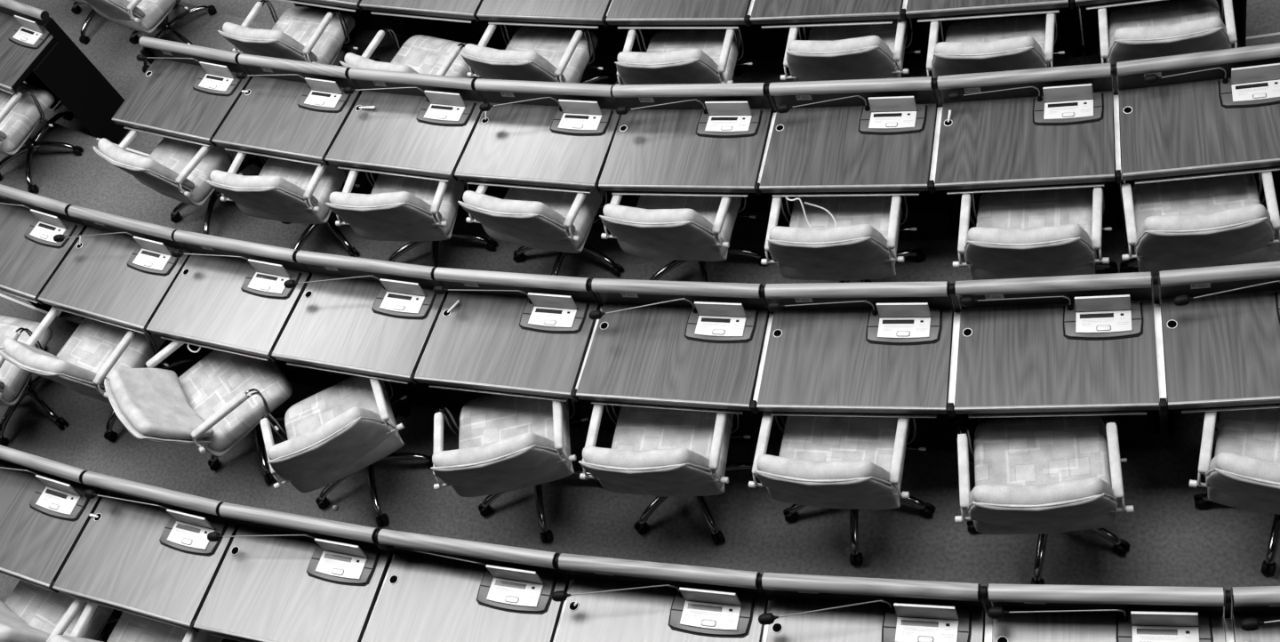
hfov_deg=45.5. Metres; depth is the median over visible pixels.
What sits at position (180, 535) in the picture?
print
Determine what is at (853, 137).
desk
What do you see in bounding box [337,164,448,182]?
tray
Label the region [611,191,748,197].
desk edge
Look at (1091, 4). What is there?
tray
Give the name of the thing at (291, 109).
desk
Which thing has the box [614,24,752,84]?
swivel chair
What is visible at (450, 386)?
desk edge
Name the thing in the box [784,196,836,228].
cord
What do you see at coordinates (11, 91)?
tray
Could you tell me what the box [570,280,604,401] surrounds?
spacer
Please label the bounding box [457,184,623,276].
swivel chair
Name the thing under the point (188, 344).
cord
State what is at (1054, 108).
print
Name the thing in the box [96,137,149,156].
trim
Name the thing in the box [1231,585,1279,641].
desk
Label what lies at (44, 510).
desk
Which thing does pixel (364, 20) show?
desk
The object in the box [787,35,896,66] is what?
backrest
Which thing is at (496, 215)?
backrest
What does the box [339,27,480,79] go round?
swivel chair
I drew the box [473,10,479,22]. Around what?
spacer
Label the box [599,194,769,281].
swivel chair
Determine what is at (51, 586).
spacer
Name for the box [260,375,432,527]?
swivel chair
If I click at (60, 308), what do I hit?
desk edge
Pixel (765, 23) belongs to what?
desk edge
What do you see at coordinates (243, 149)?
tray
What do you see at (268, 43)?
backrest
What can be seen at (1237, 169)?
desk edge
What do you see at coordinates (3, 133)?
cushion
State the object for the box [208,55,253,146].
spacer
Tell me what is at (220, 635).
tray
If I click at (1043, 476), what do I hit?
swivel chair
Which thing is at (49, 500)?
print
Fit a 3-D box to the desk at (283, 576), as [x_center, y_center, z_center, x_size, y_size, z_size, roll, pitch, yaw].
[-1.419,1.347,6.979,0.862,1.096,0.536,6,60,24]
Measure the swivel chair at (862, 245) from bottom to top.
0.859 m
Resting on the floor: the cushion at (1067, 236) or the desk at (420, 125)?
the desk at (420, 125)
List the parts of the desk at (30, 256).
handrail, panel, panel, lid, console frame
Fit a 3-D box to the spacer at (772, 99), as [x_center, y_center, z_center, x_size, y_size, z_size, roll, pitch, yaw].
[0.698,-0.768,7.856,0.022,0.772,0.534,2,59,22]
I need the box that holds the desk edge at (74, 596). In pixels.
[69,594,190,629]
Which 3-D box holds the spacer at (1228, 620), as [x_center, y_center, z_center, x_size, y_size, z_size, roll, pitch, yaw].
[2.117,1.351,5.452,0.027,0.772,0.534,-4,57,18]
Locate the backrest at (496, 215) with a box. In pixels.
[462,190,575,233]
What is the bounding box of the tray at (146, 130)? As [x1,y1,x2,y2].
[123,125,210,146]
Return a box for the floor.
[0,0,1279,641]
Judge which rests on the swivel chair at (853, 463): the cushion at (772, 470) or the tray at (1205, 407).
the cushion at (772, 470)
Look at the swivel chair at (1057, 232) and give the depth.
7.08 m
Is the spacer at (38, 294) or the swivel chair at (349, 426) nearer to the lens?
the swivel chair at (349, 426)
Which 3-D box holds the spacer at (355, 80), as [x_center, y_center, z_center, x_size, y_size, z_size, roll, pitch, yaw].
[-1.631,-1.020,8.899,0.018,0.772,0.534,10,62,26]
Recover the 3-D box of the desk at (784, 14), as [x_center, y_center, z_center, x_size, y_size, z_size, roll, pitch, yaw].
[1.164,-1.688,8.710,0.837,1.096,0.537,2,59,22]
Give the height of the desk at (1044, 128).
1.096 m
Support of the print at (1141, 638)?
on the desk at (1020, 612)
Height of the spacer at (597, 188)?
0.772 m
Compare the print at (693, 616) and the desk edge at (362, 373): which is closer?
the print at (693, 616)
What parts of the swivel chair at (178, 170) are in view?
pivot knob, seat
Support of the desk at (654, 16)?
on the floor
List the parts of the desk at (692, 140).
name plate, handrail, lid, console frame, panel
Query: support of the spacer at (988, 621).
attached to the desk at (805, 607)
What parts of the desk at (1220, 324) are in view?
panel, name plate, handrail, panel, console frame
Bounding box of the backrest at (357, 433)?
[266,406,389,460]
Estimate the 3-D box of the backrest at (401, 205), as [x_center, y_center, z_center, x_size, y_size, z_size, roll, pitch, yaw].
[-1.408,-0.599,8.362,0.572,0.383,0.190,2,59,22]
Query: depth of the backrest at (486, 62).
8.78 m
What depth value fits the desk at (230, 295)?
7.97 m
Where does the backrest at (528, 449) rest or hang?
on the swivel chair at (507, 443)
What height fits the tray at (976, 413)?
0.037 m
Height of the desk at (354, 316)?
1.096 m
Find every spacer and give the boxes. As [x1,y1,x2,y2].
[34,206,87,304]
[48,472,104,592]
[143,232,192,335]
[189,504,239,631]
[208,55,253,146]
[267,251,312,361]
[321,69,362,165]
[356,0,362,11]
[360,529,396,641]
[409,269,448,383]
[450,80,487,181]
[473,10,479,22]
[552,554,573,641]
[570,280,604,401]
[594,93,621,192]
[601,0,613,26]
[744,0,754,26]
[750,285,774,413]
[754,84,776,195]
[757,574,773,641]
[900,0,907,21]
[928,78,943,192]
[946,282,960,416]
[980,585,993,641]
[1070,0,1079,9]
[1112,64,1121,183]
[1152,272,1167,412]
[1224,589,1234,641]
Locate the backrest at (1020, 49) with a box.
[932,35,1044,62]
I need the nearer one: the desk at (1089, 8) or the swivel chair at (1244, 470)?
the swivel chair at (1244, 470)
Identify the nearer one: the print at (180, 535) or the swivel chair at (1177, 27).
the print at (180, 535)
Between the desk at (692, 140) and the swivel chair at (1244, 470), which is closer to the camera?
the swivel chair at (1244, 470)
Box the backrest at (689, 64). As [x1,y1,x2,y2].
[617,48,723,79]
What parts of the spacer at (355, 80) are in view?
filler post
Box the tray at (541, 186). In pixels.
[467,180,591,193]
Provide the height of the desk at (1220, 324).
1.096 m
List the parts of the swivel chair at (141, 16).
pivot knob, seat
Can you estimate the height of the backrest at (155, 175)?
0.383 m
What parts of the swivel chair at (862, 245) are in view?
pivot knob, seat, pivot knob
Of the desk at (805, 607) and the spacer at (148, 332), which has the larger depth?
the spacer at (148, 332)
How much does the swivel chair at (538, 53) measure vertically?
0.859 m
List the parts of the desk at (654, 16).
panel, panel, panel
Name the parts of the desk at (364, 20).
panel, panel, panel, panel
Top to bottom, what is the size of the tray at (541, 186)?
0.037 m
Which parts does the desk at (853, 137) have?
name plate, handrail, panel, lid, console frame, panel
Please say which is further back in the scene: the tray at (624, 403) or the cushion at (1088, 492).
the tray at (624, 403)
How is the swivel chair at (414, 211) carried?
on the floor
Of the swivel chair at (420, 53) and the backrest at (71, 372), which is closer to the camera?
the backrest at (71, 372)
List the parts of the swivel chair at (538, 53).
pivot knob, seat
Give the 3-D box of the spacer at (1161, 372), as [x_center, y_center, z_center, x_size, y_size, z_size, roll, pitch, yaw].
[2.187,0.226,6.407,0.028,0.772,0.534,-4,57,18]
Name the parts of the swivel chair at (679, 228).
pivot knob, seat, pivot knob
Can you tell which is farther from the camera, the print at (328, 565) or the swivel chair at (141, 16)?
the swivel chair at (141, 16)
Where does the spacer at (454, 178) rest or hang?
attached to the desk at (555, 136)
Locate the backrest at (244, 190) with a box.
[209,169,318,206]
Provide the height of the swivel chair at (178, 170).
0.859 m
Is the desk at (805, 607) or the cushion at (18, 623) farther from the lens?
the cushion at (18, 623)
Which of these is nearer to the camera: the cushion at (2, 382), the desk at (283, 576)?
the desk at (283, 576)
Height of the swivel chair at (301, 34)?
0.859 m
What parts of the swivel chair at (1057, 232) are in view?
pivot knob, seat, pivot knob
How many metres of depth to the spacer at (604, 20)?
8.81 m
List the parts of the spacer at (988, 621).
filler post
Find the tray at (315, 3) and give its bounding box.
[276,0,356,12]
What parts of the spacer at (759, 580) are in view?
filler post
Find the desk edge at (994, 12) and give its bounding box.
[917,8,1059,22]
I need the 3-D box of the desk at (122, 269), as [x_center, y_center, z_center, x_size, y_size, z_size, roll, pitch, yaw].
[-2.772,-0.072,8.663,0.833,1.096,0.536,13,64,27]
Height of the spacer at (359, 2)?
0.772 m
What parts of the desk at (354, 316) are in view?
name plate, handrail, panel, lid, console frame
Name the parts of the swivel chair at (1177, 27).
seat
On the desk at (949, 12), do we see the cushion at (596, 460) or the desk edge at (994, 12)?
the desk edge at (994, 12)
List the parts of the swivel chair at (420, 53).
seat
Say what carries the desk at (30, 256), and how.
on the floor
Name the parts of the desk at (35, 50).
handrail, panel, lid, console frame, panel, panel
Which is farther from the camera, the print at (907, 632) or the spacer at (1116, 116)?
the spacer at (1116, 116)
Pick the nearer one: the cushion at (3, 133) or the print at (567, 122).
the print at (567, 122)
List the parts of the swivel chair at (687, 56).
seat, pivot knob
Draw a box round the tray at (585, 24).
[488,20,598,28]
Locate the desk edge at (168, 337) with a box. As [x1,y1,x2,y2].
[160,335,268,360]
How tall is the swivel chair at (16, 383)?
0.859 m
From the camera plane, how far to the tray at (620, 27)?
8.68 m
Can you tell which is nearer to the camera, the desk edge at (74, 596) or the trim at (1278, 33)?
the desk edge at (74, 596)
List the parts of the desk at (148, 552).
handrail, panel, lid, console frame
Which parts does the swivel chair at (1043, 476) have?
pivot knob, seat, pivot knob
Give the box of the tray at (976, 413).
[968,409,1146,417]
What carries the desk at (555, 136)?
on the floor
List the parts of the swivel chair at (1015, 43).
seat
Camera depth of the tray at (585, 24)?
8.99 m
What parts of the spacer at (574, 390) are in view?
filler post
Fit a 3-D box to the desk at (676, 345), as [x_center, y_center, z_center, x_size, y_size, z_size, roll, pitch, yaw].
[0.262,0.321,7.261,0.834,1.096,0.536,3,59,22]
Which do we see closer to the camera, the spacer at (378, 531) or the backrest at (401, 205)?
the spacer at (378, 531)
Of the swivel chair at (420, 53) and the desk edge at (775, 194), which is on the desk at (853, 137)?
the desk edge at (775, 194)
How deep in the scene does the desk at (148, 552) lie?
6.99 m
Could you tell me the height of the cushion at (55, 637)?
0.383 m
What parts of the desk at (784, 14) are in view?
panel, panel, panel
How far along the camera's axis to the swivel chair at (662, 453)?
6.94 m
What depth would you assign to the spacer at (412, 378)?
7.38 m
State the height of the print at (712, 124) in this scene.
0.001 m
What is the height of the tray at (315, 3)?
0.037 m
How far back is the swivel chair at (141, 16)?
10.64 m
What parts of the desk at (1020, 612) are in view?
handrail, panel, console frame, lid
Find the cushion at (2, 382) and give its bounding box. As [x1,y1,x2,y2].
[0,380,4,389]
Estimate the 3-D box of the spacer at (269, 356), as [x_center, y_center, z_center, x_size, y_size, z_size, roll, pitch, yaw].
[-1.718,0.065,7.983,0.018,0.772,0.534,9,62,25]
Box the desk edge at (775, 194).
[772,191,919,197]
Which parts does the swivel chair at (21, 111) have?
seat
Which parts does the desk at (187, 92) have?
panel, handrail, panel, console frame, lid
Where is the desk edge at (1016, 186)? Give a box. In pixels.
[946,182,1103,194]
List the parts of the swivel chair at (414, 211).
pivot knob, seat, pivot knob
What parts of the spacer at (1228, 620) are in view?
filler post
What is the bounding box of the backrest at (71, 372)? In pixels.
[2,337,108,388]
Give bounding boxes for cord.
[187,344,200,352]
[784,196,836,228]
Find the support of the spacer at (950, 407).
attached to the desk at (881, 348)
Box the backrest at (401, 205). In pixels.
[329,191,441,221]
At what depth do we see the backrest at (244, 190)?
8.59 m
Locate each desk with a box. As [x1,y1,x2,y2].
[0,0,127,143]
[0,184,87,311]
[0,444,104,590]
[37,205,191,334]
[52,471,239,629]
[112,36,253,146]
[146,229,311,360]
[193,502,395,641]
[212,53,378,176]
[271,250,492,394]
[276,0,426,40]
[325,67,509,194]
[359,0,522,47]
[362,528,572,641]
[414,267,601,401]
[454,78,639,207]
[476,0,650,55]
[551,552,770,641]
[576,278,770,414]
[598,82,795,213]
[605,0,789,72]
[750,0,928,67]
[756,280,976,437]
[758,572,986,641]
[759,76,959,234]
[905,0,1082,56]
[934,63,1121,229]
[953,271,1159,434]
[987,583,1225,641]
[1074,0,1247,55]
[1115,42,1279,191]
[1158,261,1279,433]
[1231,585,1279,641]
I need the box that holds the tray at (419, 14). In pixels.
[371,10,471,23]
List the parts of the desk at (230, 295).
name plate, handrail, panel, lid, console frame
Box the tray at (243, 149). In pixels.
[224,146,321,165]
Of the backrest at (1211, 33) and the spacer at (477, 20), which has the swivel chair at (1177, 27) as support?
the backrest at (1211, 33)
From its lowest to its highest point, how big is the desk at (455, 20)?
1.096 m
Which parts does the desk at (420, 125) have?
white strip, name plate, handrail, lid, console frame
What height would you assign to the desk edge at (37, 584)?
0.037 m
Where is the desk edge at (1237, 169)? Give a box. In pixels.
[1134,165,1279,183]
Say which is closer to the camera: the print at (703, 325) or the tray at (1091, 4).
the print at (703, 325)
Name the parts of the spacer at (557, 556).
filler post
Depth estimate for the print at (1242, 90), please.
6.95 m
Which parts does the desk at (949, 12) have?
panel, panel, panel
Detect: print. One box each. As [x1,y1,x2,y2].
[42,494,70,507]
[174,529,206,542]
[322,560,359,572]
[494,586,535,599]
[564,119,595,125]
[688,610,735,622]
[701,323,741,328]
[711,122,744,126]
[874,117,912,122]
[902,627,953,637]
[1051,105,1089,112]
[1081,318,1128,325]
[1139,636,1179,641]
[1238,86,1279,95]
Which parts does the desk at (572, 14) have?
panel, panel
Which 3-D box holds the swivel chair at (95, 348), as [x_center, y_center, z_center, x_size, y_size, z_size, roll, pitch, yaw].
[-2.982,0.195,8.496,0.708,0.859,0.684,17,66,29]
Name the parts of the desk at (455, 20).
panel, panel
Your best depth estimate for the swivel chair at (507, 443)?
7.19 m
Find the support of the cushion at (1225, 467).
on the swivel chair at (1244, 470)
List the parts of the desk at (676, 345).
name plate, handrail, panel, lid, console frame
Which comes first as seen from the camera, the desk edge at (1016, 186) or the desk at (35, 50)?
the desk edge at (1016, 186)
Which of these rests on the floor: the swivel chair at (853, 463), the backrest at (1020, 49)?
the swivel chair at (853, 463)
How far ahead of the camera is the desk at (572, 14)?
9.05 m
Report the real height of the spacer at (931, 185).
0.772 m
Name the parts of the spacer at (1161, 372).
filler post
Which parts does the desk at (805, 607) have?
name plate, handrail, panel, console frame, lid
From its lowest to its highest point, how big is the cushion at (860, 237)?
0.383 m
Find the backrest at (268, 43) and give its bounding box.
[222,22,317,62]
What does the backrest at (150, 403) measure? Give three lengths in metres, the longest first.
0.572 x 0.383 x 0.190 m
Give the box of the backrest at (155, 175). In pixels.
[97,137,194,189]
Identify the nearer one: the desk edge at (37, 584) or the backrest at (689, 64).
the desk edge at (37, 584)
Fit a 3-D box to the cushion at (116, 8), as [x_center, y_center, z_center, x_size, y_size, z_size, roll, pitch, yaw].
[-3.730,-2.235,10.546,0.572,0.383,0.190,24,69,32]
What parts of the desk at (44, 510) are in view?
handrail, panel, lid, console frame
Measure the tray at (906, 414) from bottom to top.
0.037 m
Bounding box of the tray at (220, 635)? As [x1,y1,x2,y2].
[210,632,253,641]
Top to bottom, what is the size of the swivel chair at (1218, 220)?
0.859 m
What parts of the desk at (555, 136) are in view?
name plate, handrail, lid, console frame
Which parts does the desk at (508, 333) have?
white strip, name plate, handrail, panel, lid, console frame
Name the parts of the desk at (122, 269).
handrail, panel, console frame, lid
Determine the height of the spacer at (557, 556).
0.772 m
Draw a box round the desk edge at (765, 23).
[760,19,892,28]
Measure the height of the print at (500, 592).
0.001 m
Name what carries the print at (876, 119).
on the desk at (853, 137)
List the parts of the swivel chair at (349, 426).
pivot knob, seat, pivot knob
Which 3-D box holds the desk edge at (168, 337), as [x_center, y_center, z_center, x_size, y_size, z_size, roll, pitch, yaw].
[-2.151,-0.037,8.021,0.804,0.037,0.585,-3,57,19]
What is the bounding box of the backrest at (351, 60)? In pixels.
[344,52,419,73]
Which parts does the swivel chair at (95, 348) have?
pivot knob, seat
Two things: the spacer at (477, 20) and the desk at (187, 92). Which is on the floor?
the desk at (187, 92)
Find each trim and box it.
[0,293,56,316]
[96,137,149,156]
[1246,32,1279,39]
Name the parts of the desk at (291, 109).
name plate, handrail, lid, console frame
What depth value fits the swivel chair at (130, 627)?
7.08 m
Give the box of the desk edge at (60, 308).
[51,305,145,334]
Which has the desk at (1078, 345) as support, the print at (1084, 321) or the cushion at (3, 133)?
the print at (1084, 321)
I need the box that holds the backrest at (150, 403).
[109,368,214,439]
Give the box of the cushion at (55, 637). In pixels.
[48,634,102,641]
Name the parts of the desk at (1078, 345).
panel, name plate, handrail, panel, console frame, lid, panel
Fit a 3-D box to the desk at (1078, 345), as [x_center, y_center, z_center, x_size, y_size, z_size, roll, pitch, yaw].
[1.841,0.318,6.669,0.810,1.096,0.536,-2,57,19]
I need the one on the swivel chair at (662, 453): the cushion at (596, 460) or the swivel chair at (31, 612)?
the cushion at (596, 460)
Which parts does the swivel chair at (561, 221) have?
pivot knob, seat, pivot knob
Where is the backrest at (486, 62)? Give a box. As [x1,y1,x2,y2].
[464,43,565,82]
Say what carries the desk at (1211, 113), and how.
on the floor
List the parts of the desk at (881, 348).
name plate, handrail, panel, lid, console frame, panel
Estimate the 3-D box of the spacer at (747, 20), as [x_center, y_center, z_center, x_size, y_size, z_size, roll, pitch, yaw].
[0.718,-1.778,8.745,0.028,0.772,0.534,3,60,23]
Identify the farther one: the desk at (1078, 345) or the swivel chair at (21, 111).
the swivel chair at (21, 111)
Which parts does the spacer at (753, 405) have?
filler post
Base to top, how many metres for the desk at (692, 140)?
1.096 m
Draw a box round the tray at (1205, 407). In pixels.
[1181,403,1279,413]
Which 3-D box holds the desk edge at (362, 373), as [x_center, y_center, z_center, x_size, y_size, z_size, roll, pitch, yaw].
[-1.399,0.077,7.662,0.804,0.037,0.562,-3,57,19]
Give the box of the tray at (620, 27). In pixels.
[617,24,738,29]
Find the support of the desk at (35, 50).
on the floor
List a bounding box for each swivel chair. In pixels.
[0,82,83,193]
[0,307,202,441]
[0,314,68,446]
[0,579,123,641]
[48,601,227,641]
[71,0,130,44]
[84,0,216,72]
[92,129,264,234]
[104,340,298,484]
[205,152,369,256]
[217,0,380,66]
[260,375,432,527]
[325,169,497,267]
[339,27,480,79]
[430,393,601,543]
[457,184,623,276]
[459,24,616,84]
[578,403,753,544]
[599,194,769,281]
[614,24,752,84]
[748,410,935,565]
[760,195,926,282]
[780,18,920,81]
[926,12,1064,98]
[952,186,1118,279]
[954,415,1134,583]
[1097,0,1237,88]
[1120,171,1279,274]
[1189,408,1279,575]
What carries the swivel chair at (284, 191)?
on the floor
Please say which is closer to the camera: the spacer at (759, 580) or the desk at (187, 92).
the spacer at (759, 580)
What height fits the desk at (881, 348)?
1.096 m
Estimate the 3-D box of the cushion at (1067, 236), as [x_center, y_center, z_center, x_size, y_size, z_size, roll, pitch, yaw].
[1.773,-0.330,6.987,0.572,0.383,0.190,-1,58,20]
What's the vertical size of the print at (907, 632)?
0.001 m
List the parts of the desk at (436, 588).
handrail, panel, lid, console frame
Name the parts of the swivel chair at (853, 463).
pivot knob, seat, pivot knob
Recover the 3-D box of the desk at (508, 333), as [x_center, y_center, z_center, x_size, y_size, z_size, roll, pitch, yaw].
[-0.522,0.272,7.589,0.839,1.096,0.537,5,60,23]
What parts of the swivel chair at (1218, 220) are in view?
pivot knob, seat, pivot knob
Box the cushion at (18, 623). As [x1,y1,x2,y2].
[0,600,50,641]
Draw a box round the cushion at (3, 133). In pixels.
[0,130,6,139]
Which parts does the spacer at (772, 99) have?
filler post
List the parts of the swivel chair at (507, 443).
pivot knob, seat, pivot knob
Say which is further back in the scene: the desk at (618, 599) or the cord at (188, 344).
the cord at (188, 344)
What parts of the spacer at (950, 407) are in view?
filler post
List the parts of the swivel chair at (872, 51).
pivot knob, seat, pivot knob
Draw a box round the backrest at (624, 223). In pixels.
[602,203,720,240]
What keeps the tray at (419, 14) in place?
on the desk at (455, 20)
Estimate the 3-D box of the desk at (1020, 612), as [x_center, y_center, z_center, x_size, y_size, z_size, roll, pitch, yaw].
[1.768,1.443,5.716,0.819,1.096,0.536,-2,57,19]
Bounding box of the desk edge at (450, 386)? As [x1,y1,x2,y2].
[429,383,567,401]
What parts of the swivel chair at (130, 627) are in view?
seat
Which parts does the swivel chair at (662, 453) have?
pivot knob, seat, pivot knob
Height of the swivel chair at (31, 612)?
0.859 m
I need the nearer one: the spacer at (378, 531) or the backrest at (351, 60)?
the spacer at (378, 531)
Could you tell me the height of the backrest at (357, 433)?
0.383 m
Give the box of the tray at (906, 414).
[771,411,936,417]
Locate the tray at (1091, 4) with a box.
[1086,0,1163,9]
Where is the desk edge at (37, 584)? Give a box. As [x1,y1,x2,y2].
[0,570,51,590]
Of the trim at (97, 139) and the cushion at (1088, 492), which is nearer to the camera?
the cushion at (1088, 492)
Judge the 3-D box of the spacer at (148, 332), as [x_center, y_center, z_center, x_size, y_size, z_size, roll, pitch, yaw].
[-2.456,-0.064,8.346,0.015,0.772,0.534,12,63,27]
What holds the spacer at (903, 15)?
attached to the desk at (784, 14)
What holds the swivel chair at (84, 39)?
on the floor
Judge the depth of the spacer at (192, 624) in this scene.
6.74 m
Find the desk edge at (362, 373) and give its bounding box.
[286,360,408,383]
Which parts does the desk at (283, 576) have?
handrail, panel, lid, console frame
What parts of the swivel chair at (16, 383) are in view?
seat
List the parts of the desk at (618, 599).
handrail, panel, lid, console frame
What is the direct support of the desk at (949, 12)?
on the floor
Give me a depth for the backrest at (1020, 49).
7.68 m
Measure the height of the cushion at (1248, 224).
0.383 m
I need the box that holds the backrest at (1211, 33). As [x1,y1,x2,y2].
[1109,16,1227,55]
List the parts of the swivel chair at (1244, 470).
pivot knob, seat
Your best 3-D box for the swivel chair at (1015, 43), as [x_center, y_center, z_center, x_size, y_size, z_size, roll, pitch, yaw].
[1.895,-1.400,8.175,0.726,0.859,0.718,-1,58,20]
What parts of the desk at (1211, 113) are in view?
name plate, handrail, console frame, lid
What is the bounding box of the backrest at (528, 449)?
[432,432,561,466]
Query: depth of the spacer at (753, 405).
6.80 m
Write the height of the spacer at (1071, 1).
0.772 m
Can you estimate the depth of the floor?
7.90 m
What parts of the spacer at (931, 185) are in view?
filler post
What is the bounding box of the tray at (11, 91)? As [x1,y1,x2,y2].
[0,87,14,94]
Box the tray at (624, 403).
[591,400,742,414]
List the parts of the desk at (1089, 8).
panel, panel, panel, panel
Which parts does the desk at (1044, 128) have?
white strip, panel, name plate, handrail, lid, console frame, panel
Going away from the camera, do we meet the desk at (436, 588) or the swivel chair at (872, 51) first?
the desk at (436, 588)
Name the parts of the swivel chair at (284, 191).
pivot knob, seat, pivot knob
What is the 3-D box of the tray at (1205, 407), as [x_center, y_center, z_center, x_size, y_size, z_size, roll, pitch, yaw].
[2.538,0.156,6.128,0.736,0.037,0.438,-3,57,19]
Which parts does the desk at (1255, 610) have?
handrail, panel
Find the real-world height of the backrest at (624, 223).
0.383 m
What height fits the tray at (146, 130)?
0.037 m
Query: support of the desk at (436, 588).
on the floor
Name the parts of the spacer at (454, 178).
filler post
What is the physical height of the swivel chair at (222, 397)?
0.837 m
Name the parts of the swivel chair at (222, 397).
pivot knob, seat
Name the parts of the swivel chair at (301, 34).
pivot knob, seat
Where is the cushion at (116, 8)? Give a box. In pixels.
[108,0,144,17]

